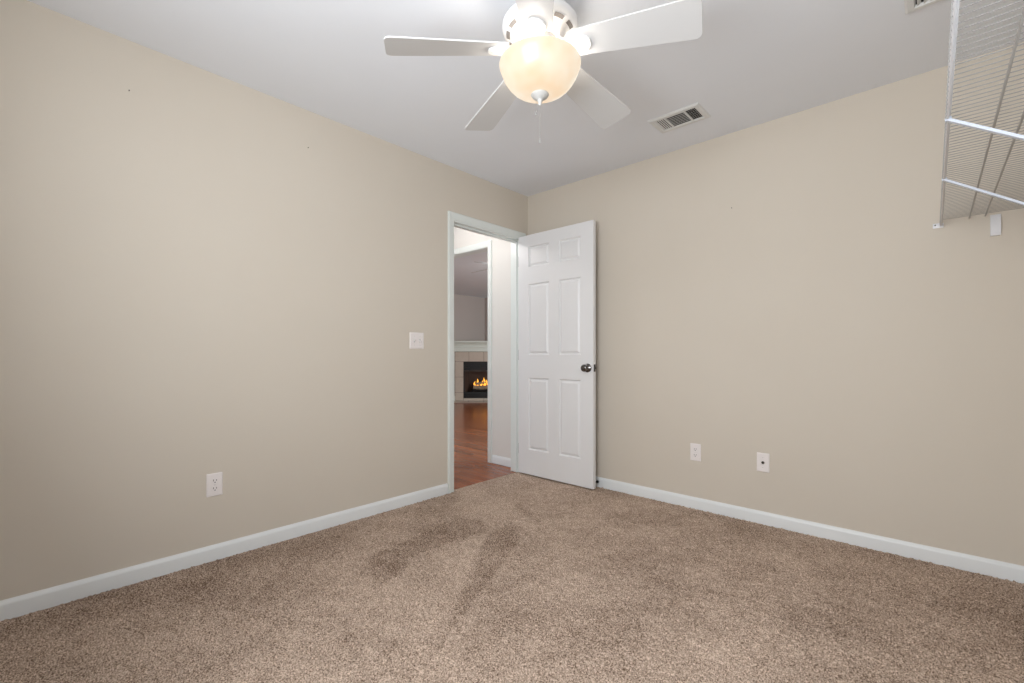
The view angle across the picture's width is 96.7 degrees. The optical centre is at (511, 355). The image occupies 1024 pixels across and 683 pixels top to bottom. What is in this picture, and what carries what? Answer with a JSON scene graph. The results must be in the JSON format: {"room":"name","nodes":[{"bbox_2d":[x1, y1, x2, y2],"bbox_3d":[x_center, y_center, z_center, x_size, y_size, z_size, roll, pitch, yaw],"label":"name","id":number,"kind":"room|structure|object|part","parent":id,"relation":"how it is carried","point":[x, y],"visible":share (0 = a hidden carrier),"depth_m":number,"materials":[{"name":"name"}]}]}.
{"room":"empty bedroom","nodes":[
{"label":"empty bedroom","id":0,"kind":"room"},
{"bbox_2d":[0,0,527,600],"bbox_3d":[-1.075,-0.185,2.822,0.110,2.460,3.460,0,0,43],"label":"wall","id":1,"kind":"structure","parent":0,"point":[191,289],"depth_m":2.22,"materials":[{"name":"paint"}]},
{"bbox_2d":[206,472,222,497],"bbox_3d":[-1.491,0.648,2.284,0.009,0.115,0.070,0,0,43],"label":"wall outlet","id":2,"kind":"object","parent":1,"relation":"attached to","point":[214,481],"visible":1,"depth_m":2.28,"materials":[{"name":"white plastic"}]},
{"bbox_2d":[211,486,218,491],"bbox_3d":[-1.490,0.668,2.282,0.004,0.024,0.034,0,0,43],"label":"receptacle","id":3,"kind":"object","parent":2,"relation":"attached to","point":[213,488],"depth_m":2.28,"materials":[{"name":"white plastic"}]},
{"bbox_2d":[211,478,218,483],"bbox_3d":[-1.490,0.629,2.282,0.004,0.024,0.034,0,0,43],"label":"receptacle","id":4,"kind":"object","parent":2,"relation":"attached to","point":[213,480],"depth_m":2.28,"materials":[{"name":"white plastic"}]},
{"bbox_2d":[0,483,447,620],"bbox_3d":[-1.341,0.988,2.442,0.014,0.077,2.540,0,0,43],"label":"baseboard","id":5,"kind":"structure","parent":1,"relation":"attached to","point":[21,605],"depth_m":2.20,"materials":[{"name":"white wood"}]},
{"bbox_2d":[410,332,423,348],"bbox_3d":[-0.660,-0.103,3.176,0.018,0.115,0.117,0,0,43],"label":"light switch","id":6,"kind":"object","parent":1,"relation":"attached to","point":[416,339],"visible":1,"depth_m":3.17,"materials":[{"name":"white plastic"}]},
{"bbox_2d":[448,211,525,493],"bbox_3d":[-0.223,-0.024,3.743,0.142,2.103,0.872,0,0,43],"label":"door frame","id":7,"kind":"structure","parent":1,"relation":"attached to","point":[456,220],"depth_m":3.71,"materials":[{"name":"white wood"}]},
{"bbox_2d":[518,220,598,488],"bbox_3d":[0.350,-0.007,3.712,0.775,2.040,0.172,0,0,43],"label":"door","id":8,"kind":"structure","parent":7,"relation":"attached to","point":[557,350],"depth_m":3.67,"materials":[{"name":"white paint"}]},
{"bbox_3d":[0.556,0.095,3.450,0.067,0.067,0.065,0,0,43],"label":"knob","id":9,"kind":"part","parent":8,"relation":"part of","materials":[{"name":"silver metal"}]},
{"bbox_2d":[454,294,484,340],"bbox_3d":[-2.232,-0.185,9.587,0.100,2.460,4.684,0,0,43],"label":"wall","id":10,"kind":"structure","parent":0,"point":[469,311],"depth_m":10.84,"materials":[{"name":"grey paint"}]},
{"bbox_2d":[485,298,487,340],"bbox_3d":[1.801,-0.185,8.981,6.647,2.460,0.100,0,0,43],"label":"wall","id":11,"kind":"structure","parent":0,"point":[486,299],"depth_m":11.15,"materials":[{"name":"grey paint"}]},
{"bbox_2d":[0,403,1023,682],"bbox_3d":[-0.314,1.049,5.932,9.185,0.072,9.060,0,0,43],"label":"floor","id":12,"kind":"structure","parent":0,"point":[517,577],"depth_m":1.85,"materials":[{"name":"carpet"}]},
{"bbox_2d":[454,341,487,402],"bbox_3d":[-0.646,0.350,10.499,2.008,1.355,1.362,0,0,-2],"label":"fireplace","id":13,"kind":"object","parent":12,"relation":"on","point":[470,357],"visible":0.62,"depth_m":10.25,"materials":[{"name":"white tile"}]},
{"bbox_3d":[-1.364,0.467,10.224,0.161,1.117,0.055,0,0,-2],"label":"mantel leg","id":14,"kind":"part","parent":13,"relation":"part of","materials":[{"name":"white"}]},
{"bbox_2d":[454,341,487,344],"bbox_3d":[-0.652,-0.282,10.635,1.800,0.090,1.090,0,0,-2],"label":"mantel shelf","id":15,"kind":"object","parent":13,"relation":"attached to","point":[455,342],"depth_m":10.12,"materials":[{"name":"white wood"}]},
{"bbox_3d":[-0.638,0.549,10.274,0.910,0.822,0.032,0,0,-2],"label":"metal frame","id":16,"kind":"part","parent":13,"relation":"part of","materials":[{"name":"black metal"}]},
{"bbox_2d":[27,0,1023,297],"bbox_3d":[-0.345,-1.465,5.344,8.632,0.100,8.354,0,0,43],"label":"ceiling","id":17,"kind":"structure","parent":0,"point":[753,62],"depth_m":2.21,"materials":[{"name":"paint"}]},
{"bbox_2d":[384,0,702,142],"bbox_3d":[0.136,-1.122,1.805,1.153,0.586,1.104,0,0,43],"label":"ceiling fan","id":18,"kind":"object","parent":17,"relation":"hanging from","point":[541,63],"visible":1,"depth_m":1.69,"materials":[{"name":"painted metal"},{"name":"painted wood"},{"name":"alabaster glass"}]},
{"bbox_3d":[-0.246,-1.157,1.718,0.453,0.079,0.158,0,0,-12],"label":"blade","id":19,"kind":"part","parent":18,"relation":"part of","materials":[{"name":"grey wood"}]},
{"bbox_3d":[-0.060,-1.157,2.099,0.158,0.079,0.453,0,0,-30],"label":"blade","id":20,"kind":"part","parent":18,"relation":"part of","materials":[{"name":"grey wood"}]},
{"bbox_3d":[0.059,-1.157,1.423,0.158,0.079,0.453,0,0,6],"label":"blade","id":21,"kind":"part","parent":18,"relation":"part of","materials":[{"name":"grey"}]},
{"bbox_3d":[0.109,-1.082,1.780,0.319,0.126,0.319,0,0,43],"label":"lamp shade","id":22,"kind":"part","parent":18,"relation":"part of","materials":[{"name":"white glass"}]},
{"bbox_3d":[0.358,-1.157,2.041,0.158,0.079,0.454,0,0,43],"label":"blade","id":23,"kind":"part","parent":18,"relation":"part of","materials":[{"name":"grey wood"}]},
{"bbox_3d":[0.433,-1.157,1.621,0.453,0.079,0.158,0,0,24],"label":"blade","id":24,"kind":"part","parent":18,"relation":"part of","materials":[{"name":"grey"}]},
{"bbox_2d":[648,102,710,132],"bbox_3d":[0.997,-1.411,2.719,0.302,0.009,0.200,0,0,43],"label":"ceiling vent","id":25,"kind":"object","parent":17,"relation":"in","point":[693,113],"visible":1,"depth_m":2.71,"materials":[{"name":"white metal"}]},
{"bbox_2d":[904,0,941,13],"bbox_3d":[1.626,-1.409,1.615,0.364,0.011,0.392,0,0,43],"label":"ceiling vent","id":26,"kind":"object","parent":17,"relation":"in","point":[910,6],"visible":1,"depth_m":1.82,"materials":[{"name":"white metal"}]},
{"bbox_2d":[454,42,1023,565],"bbox_3d":[0.723,-0.185,3.592,4.685,2.460,0.110,0,0,43],"label":"wall","id":27,"kind":"structure","parent":0,"point":[820,322],"depth_m":2.56,"materials":[{"name":"paint"}]},
{"bbox_2d":[454,240,491,462],"bbox_3d":[-0.474,-0.037,4.698,0.875,2.131,0.142,0,0,43],"label":"door frame","id":28,"kind":"structure","parent":27,"relation":"attached to","point":[477,248],"depth_m":4.37,"materials":[{"name":"white wood"}]},
{"bbox_2d":[492,455,510,466],"bbox_3d":[-0.067,0.988,4.237,0.331,0.077,0.014,0,0,43],"label":"baseboard","id":29,"kind":"structure","parent":27,"relation":"attached to","point":[499,460],"depth_m":4.26,"materials":[{"name":"white wood"}]},
{"bbox_2d":[690,443,700,461],"bbox_3d":[1.227,0.647,3.045,0.070,0.115,0.009,0,0,43],"label":"wall outlet","id":30,"kind":"object","parent":27,"relation":"attached to","point":[695,449],"visible":1,"depth_m":3.04,"materials":[{"name":"white plastic"}]},
{"bbox_2d":[757,452,769,472],"bbox_3d":[1.524,0.651,2.765,0.070,0.115,0.016,0,0,43],"label":"wall plate","id":31,"kind":"object","parent":27,"relation":"attached to","point":[763,459],"visible":1,"depth_m":2.77,"materials":[{"name":"white plastic"}]},
{"bbox_2d":[596,476,1023,582],"bbox_3d":[1.231,0.988,3.037,2.985,0.077,0.014,0,0,43],"label":"baseboard","id":32,"kind":"structure","parent":27,"relation":"attached to","point":[957,560],"depth_m":2.50,"materials":[{"name":"white wood"}]},
{"bbox_3d":[1.195,-0.185,0.725,0.100,2.460,3.460,0,0,43],"label":"wall","id":33,"kind":"structure","parent":0,"visible":0},
{"bbox_2d":[933,0,1023,235],"bbox_3d":[1.041,-0.530,0.880,0.334,0.262,3.440,0,0,43],"label":"wire shelf","id":34,"kind":"object","parent":33,"relation":"attached to","point":[995,220],"visible":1,"depth_m":1.26,"materials":[{"name":"white metal"}]},
{"bbox_3d":[0.941,-0.647,0.971,0.010,0.022,3.436,0,0,43],"label":"rail","id":35,"kind":"part","parent":34,"relation":"part of","materials":[{"name":"white metal"}]},
{"bbox_3d":[1.010,-0.653,0.904,0.006,0.006,3.432,0,0,43],"label":"support rod","id":36,"kind":"part","parent":34,"relation":"part of","materials":[{"name":"grey metal"}]},
{"bbox_3d":[1.049,-0.653,0.868,0.006,0.006,3.432,0,0,43],"label":"support rod","id":37,"kind":"part","parent":34,"relation":"part of","materials":[{"name":"grey metal"}]}
]}

